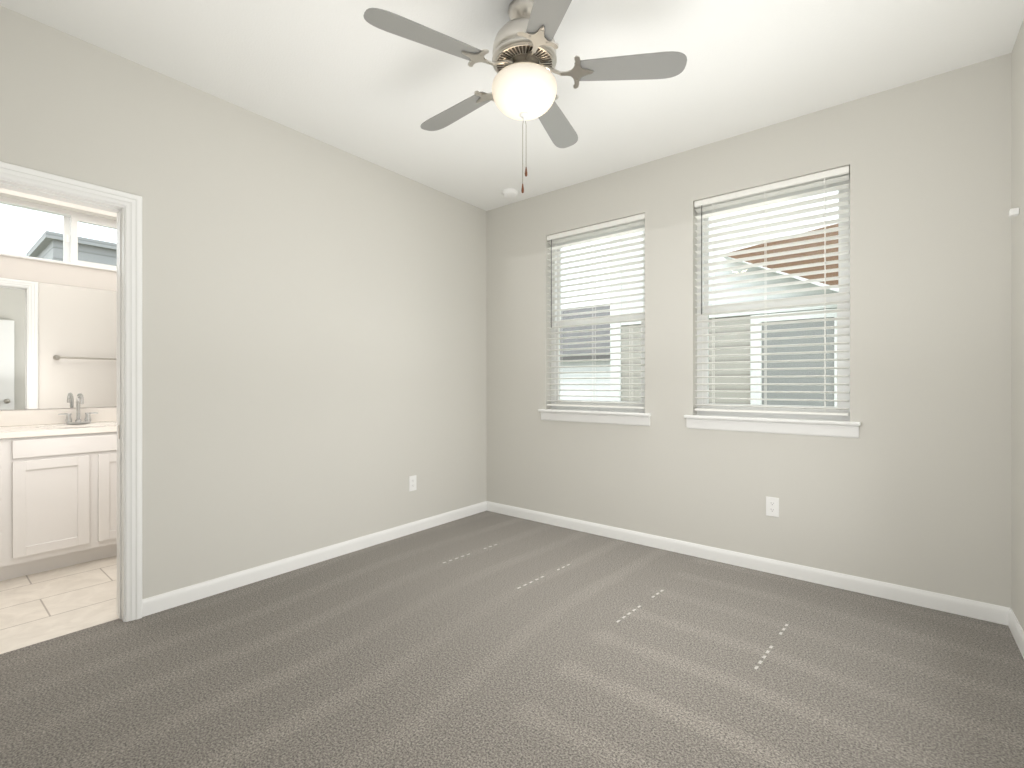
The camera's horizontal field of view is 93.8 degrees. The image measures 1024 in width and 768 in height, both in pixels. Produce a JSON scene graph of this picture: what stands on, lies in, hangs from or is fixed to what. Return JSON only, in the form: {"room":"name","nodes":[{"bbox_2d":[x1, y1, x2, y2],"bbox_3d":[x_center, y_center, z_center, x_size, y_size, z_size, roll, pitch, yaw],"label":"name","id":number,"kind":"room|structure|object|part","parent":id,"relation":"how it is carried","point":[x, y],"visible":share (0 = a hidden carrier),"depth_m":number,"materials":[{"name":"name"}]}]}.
{"room":"empty bedroom","nodes":[
{"label":"empty bedroom","id":0,"kind":"room"},
{"bbox_2d":[0,188,116,410],"bbox_3d":[-3.350,-0.215,3.256,0.150,2.740,3.140,0,0,39],"label":"wall","id":1,"kind":"structure","parent":0,"point":[15,268],"depth_m":3.35,"materials":[{"name":"white paint"}]},
{"bbox_2d":[0,196,116,269],"bbox_3d":[-3.220,-1.050,3.486,0.066,0.410,1.420,0,0,39],"label":"window","id":2,"kind":"structure","parent":1,"relation":"in","point":[71,220],"depth_m":3.48,"materials":[{"name":"white plastic"}]},
{"bbox_2d":[0,253,116,271],"bbox_3d":[-3.159,-0.851,3.437,0.102,0.012,1.419,0,0,39],"label":"sill","id":3,"kind":"structure","parent":1,"relation":"attached to","point":[24,257],"depth_m":3.33,"materials":[{"name":"white paint"}]},
{"bbox_2d":[0,278,116,409],"bbox_3d":[-3.149,-0.263,3.382,0.005,0.865,2.447,0,0,39],"label":"vanity mirror","id":4,"kind":"object","parent":1,"relation":"attached to","point":[58,346],"visible":0.44,"depth_m":3.34,"materials":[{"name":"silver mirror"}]},
{"bbox_2d":[0,555,118,653],"bbox_3d":[-2.679,1.185,2.719,1.610,0.060,2.900,0,0,39],"label":"floor","id":5,"kind":"structure","parent":0,"point":[35,608],"depth_m":2.53,"materials":[{"name":"tile"}]},
{"bbox_2d":[0,408,116,580],"bbox_3d":[-2.925,0.666,3.202,0.575,0.978,2.447,0,0,39],"label":"bathroom vanity","id":6,"kind":"object","parent":5,"relation":"on","point":[58,492],"visible":0.38,"depth_m":2.96,"materials":[{"name":"white wood"}]},
{"bbox_2d":[58,393,97,423],"bbox_3d":[-2.995,0.169,3.318,0.149,0.215,0.211,0,0,39],"label":"faucet","id":7,"kind":"object","parent":6,"relation":"on","point":[79,401],"visible":1,"depth_m":3.34,"materials":[{"name":"silver metal"}]},
{"bbox_2d":[0,5,485,598],"bbox_3d":[-1.415,-0.215,3.009,0.120,2.740,3.871,0,0,39],"label":"wall","id":8,"kind":"structure","parent":0,"point":[312,343],"depth_m":2.85,"materials":[{"name":"grey paint"}]},
{"bbox_2d":[0,178,124,621],"bbox_3d":[-2.187,0.139,2.048,0.128,2.032,0.847,0,0,39],"label":"lining","id":9,"kind":"object","parent":8,"relation":"attached to","point":[119,210],"visible":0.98,"depth_m":2.34,"materials":[{"name":"white paint"}]},
{"bbox_2d":[0,161,141,621],"bbox_3d":[-2.187,0.114,2.048,0.169,2.083,0.949,0,0,39],"label":"door frame","id":10,"kind":"structure","parent":8,"relation":"attached to","point":[131,203],"depth_m":2.34,"materials":[{"name":"white paint"}]},
{"bbox_2d":[142,501,485,616],"bbox_3d":[-1.040,1.113,3.371,0.013,0.083,2.550,0,0,39],"label":"baseboard","id":11,"kind":"structure","parent":8,"relation":"attached to","point":[158,603],"depth_m":2.95,"materials":[{"name":"white paint"}]},
{"bbox_2d":[409,475,415,490],"bbox_3d":[-0.769,0.770,3.715,0.007,0.115,0.070,0,0,39],"label":"outlet","id":12,"kind":"object","parent":8,"relation":"attached to","point":[412,483],"visible":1,"depth_m":3.71,"materials":[{"name":"white plastic"}]},
{"bbox_2d":[0,511,1023,767],"bbox_3d":[-0.080,1.185,1.941,3.420,0.060,3.631,0,0,39],"label":"floor","id":13,"kind":"structure","parent":0,"point":[486,639],"depth_m":1.92,"materials":[{"name":"grey carpet"}]},
{"bbox_2d":[0,0,1023,210],"bbox_3d":[-0.904,-1.635,2.184,5.250,0.100,4.521,0,0,39],"label":"ceiling","id":14,"kind":"structure","parent":0,"point":[344,75],"depth_m":2.38,"materials":[{"name":"white paint"}]},
{"bbox_2d":[502,188,517,197],"bbox_3d":[-0.015,-1.568,3.943,0.128,0.034,0.128,0,0,39],"label":"smoke detector","id":15,"kind":"object","parent":14,"relation":"attached to","point":[509,193],"visible":1,"depth_m":3.91,"materials":[{"name":"white plastic"}]},
{"bbox_2d":[363,0,686,192],"bbox_3d":[0.021,-1.196,2.063,1.234,0.778,1.273,0,0,39],"label":"ceiling fan","id":16,"kind":"object","parent":14,"relation":"hanging from","point":[523,62],"visible":1,"depth_m":1.95,"materials":[{"name":"silver metal"}]},
{"bbox_3d":[0.052,-1.218,2.026,0.275,0.154,0.275,0,0,39],"label":"lamp shade","id":17,"kind":"part","parent":16,"relation":"part of","materials":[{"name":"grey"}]},
{"bbox_2d":[495,43,553,83],"bbox_3d":[0.052,-1.351,2.026,0.245,0.004,0.245,0,0,39],"label":"vent","id":18,"kind":"object","parent":16,"relation":"attached to","point":[509,52],"depth_m":1.96,"materials":[{"name":"silver metal"}]},
{"bbox_3d":[0.052,-1.427,2.026,0.274,0.148,0.274,0,0,39],"label":"motor","id":19,"kind":"part","parent":16,"relation":"part of","materials":[{"name":"silver metal"}]},
{"bbox_2d":[486,53,1011,607],"bbox_3d":[1.124,-0.215,3.398,3.600,2.740,0.150,0,0,39],"label":"wall","id":20,"kind":"structure","parent":0,"point":[910,487],"depth_m":2.68,"materials":[{"name":"grey paint"}]},
{"bbox_2d":[538,409,650,415],"bbox_3d":[0.629,0.219,3.725,0.965,0.020,0.122,0,0,39],"label":"stool","id":21,"kind":"object","parent":20,"relation":"attached to","point":[598,412],"visible":0.98,"depth_m":3.64,"materials":[{"name":"white paint"}]},
{"bbox_2d":[541,412,649,425],"bbox_3d":[0.612,0.266,3.703,0.945,0.072,0.014,0,0,39],"label":"apron","id":22,"kind":"object","parent":20,"relation":"attached to","point":[605,419],"visible":0.9,"depth_m":3.66,"materials":[{"name":"white paint"}]},
{"bbox_2d":[551,225,644,411],"bbox_3d":[0.689,-0.512,3.799,0.865,1.445,0.068,0,0,39],"label":"window unit","id":23,"kind":"structure","parent":20,"relation":"in","point":[554,381],"depth_m":3.81,"materials":[{"name":"white plastic"}]},
{"bbox_2d":[547,213,644,408],"bbox_3d":[0.636,-0.527,3.733,0.857,1.412,0.065,0,0,39],"label":"window blind","id":24,"kind":"object","parent":23,"relation":"attached to","point":[612,226],"visible":0.85,"depth_m":3.72,"materials":[{"name":"white plastic"}]},
{"bbox_2d":[486,501,1001,623],"bbox_3d":[1.073,1.113,3.335,3.360,0.083,0.013,0,0,39],"label":"baseboard","id":25,"kind":"structure","parent":20,"relation":"attached to","point":[998,614],"depth_m":2.88,"materials":[{"name":"white paint"}]},
{"bbox_2d":[684,415,860,425],"bbox_3d":[1.571,0.219,2.972,0.966,0.020,0.122,0,0,39],"label":"stool","id":26,"kind":"object","parent":20,"relation":"attached to","point":[798,420],"visible":0.98,"depth_m":2.90,"materials":[{"name":"white paint"}]},
{"bbox_2d":[766,496,778,516],"bbox_3d":[1.590,0.750,2.924,0.070,0.115,0.007,0,0,39],"label":"outlet","id":27,"kind":"object","parent":20,"relation":"attached to","point":[772,506],"visible":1,"depth_m":2.92,"materials":[{"name":"white plastic"}]},
{"bbox_2d":[686,418,858,437],"bbox_3d":[1.553,0.266,2.950,0.946,0.072,0.014,0,0,39],"label":"apron","id":28,"kind":"object","parent":20,"relation":"attached to","point":[844,431],"visible":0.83,"depth_m":2.90,"materials":[{"name":"white paint"}]},
{"bbox_2d":[697,175,849,419],"bbox_3d":[1.630,-0.512,3.046,0.866,1.445,0.068,0,0,39],"label":"window unit","id":29,"kind":"structure","parent":20,"relation":"in","point":[843,388],"depth_m":2.98,"materials":[{"name":"white plastic"}]},
{"bbox_2d":[694,166,849,415],"bbox_3d":[1.577,-0.527,2.980,0.858,1.412,0.065,0,0,39],"label":"window blind","id":30,"kind":"object","parent":29,"relation":"attached to","point":[832,176],"visible":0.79,"depth_m":2.95,"materials":[{"name":"white plastic"}]},
{"bbox_2d":[1012,19,1023,630],"bbox_3d":[1.264,-0.215,0.788,0.120,2.740,3.751,0,0,39],"label":"wall","id":31,"kind":"structure","parent":0,"point":[1018,333],"depth_m":2.16,"materials":[{"name":"grey paint"}]},
{"bbox_2d":[1002,606,1023,658],"bbox_3d":[1.664,1.113,1.394,0.013,0.083,2.258,0,0,39],"label":"baseboard","id":32,"kind":"structure","parent":31,"relation":"attached to","point":[1009,619],"depth_m":2.18,"materials":[{"name":"white paint"}]},
{"bbox_2d":[1009,208,1018,216],"bbox_3d":[2.268,-0.775,2.162,0.030,0.030,0.040,0,0,39],"label":"clip","id":33,"kind":"object","parent":31,"relation":"attached to","point":[1013,212],"visible":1,"depth_m":2.15,"materials":[{"name":"white plastic"}]},
{"label":"outside","id":34,"kind":"structure","parent":0,"visible":0},
{"bbox_2d":[26,191,837,405],"bbox_3d":[3.963,-0.445,9.636,80.000,9.800,80.000,0,0,39],"label":"building exterior","id":35,"kind":"structure","parent":34,"point":[103,244],"depth_m":5.92,"materials":[{"name":"white"}]}
]}

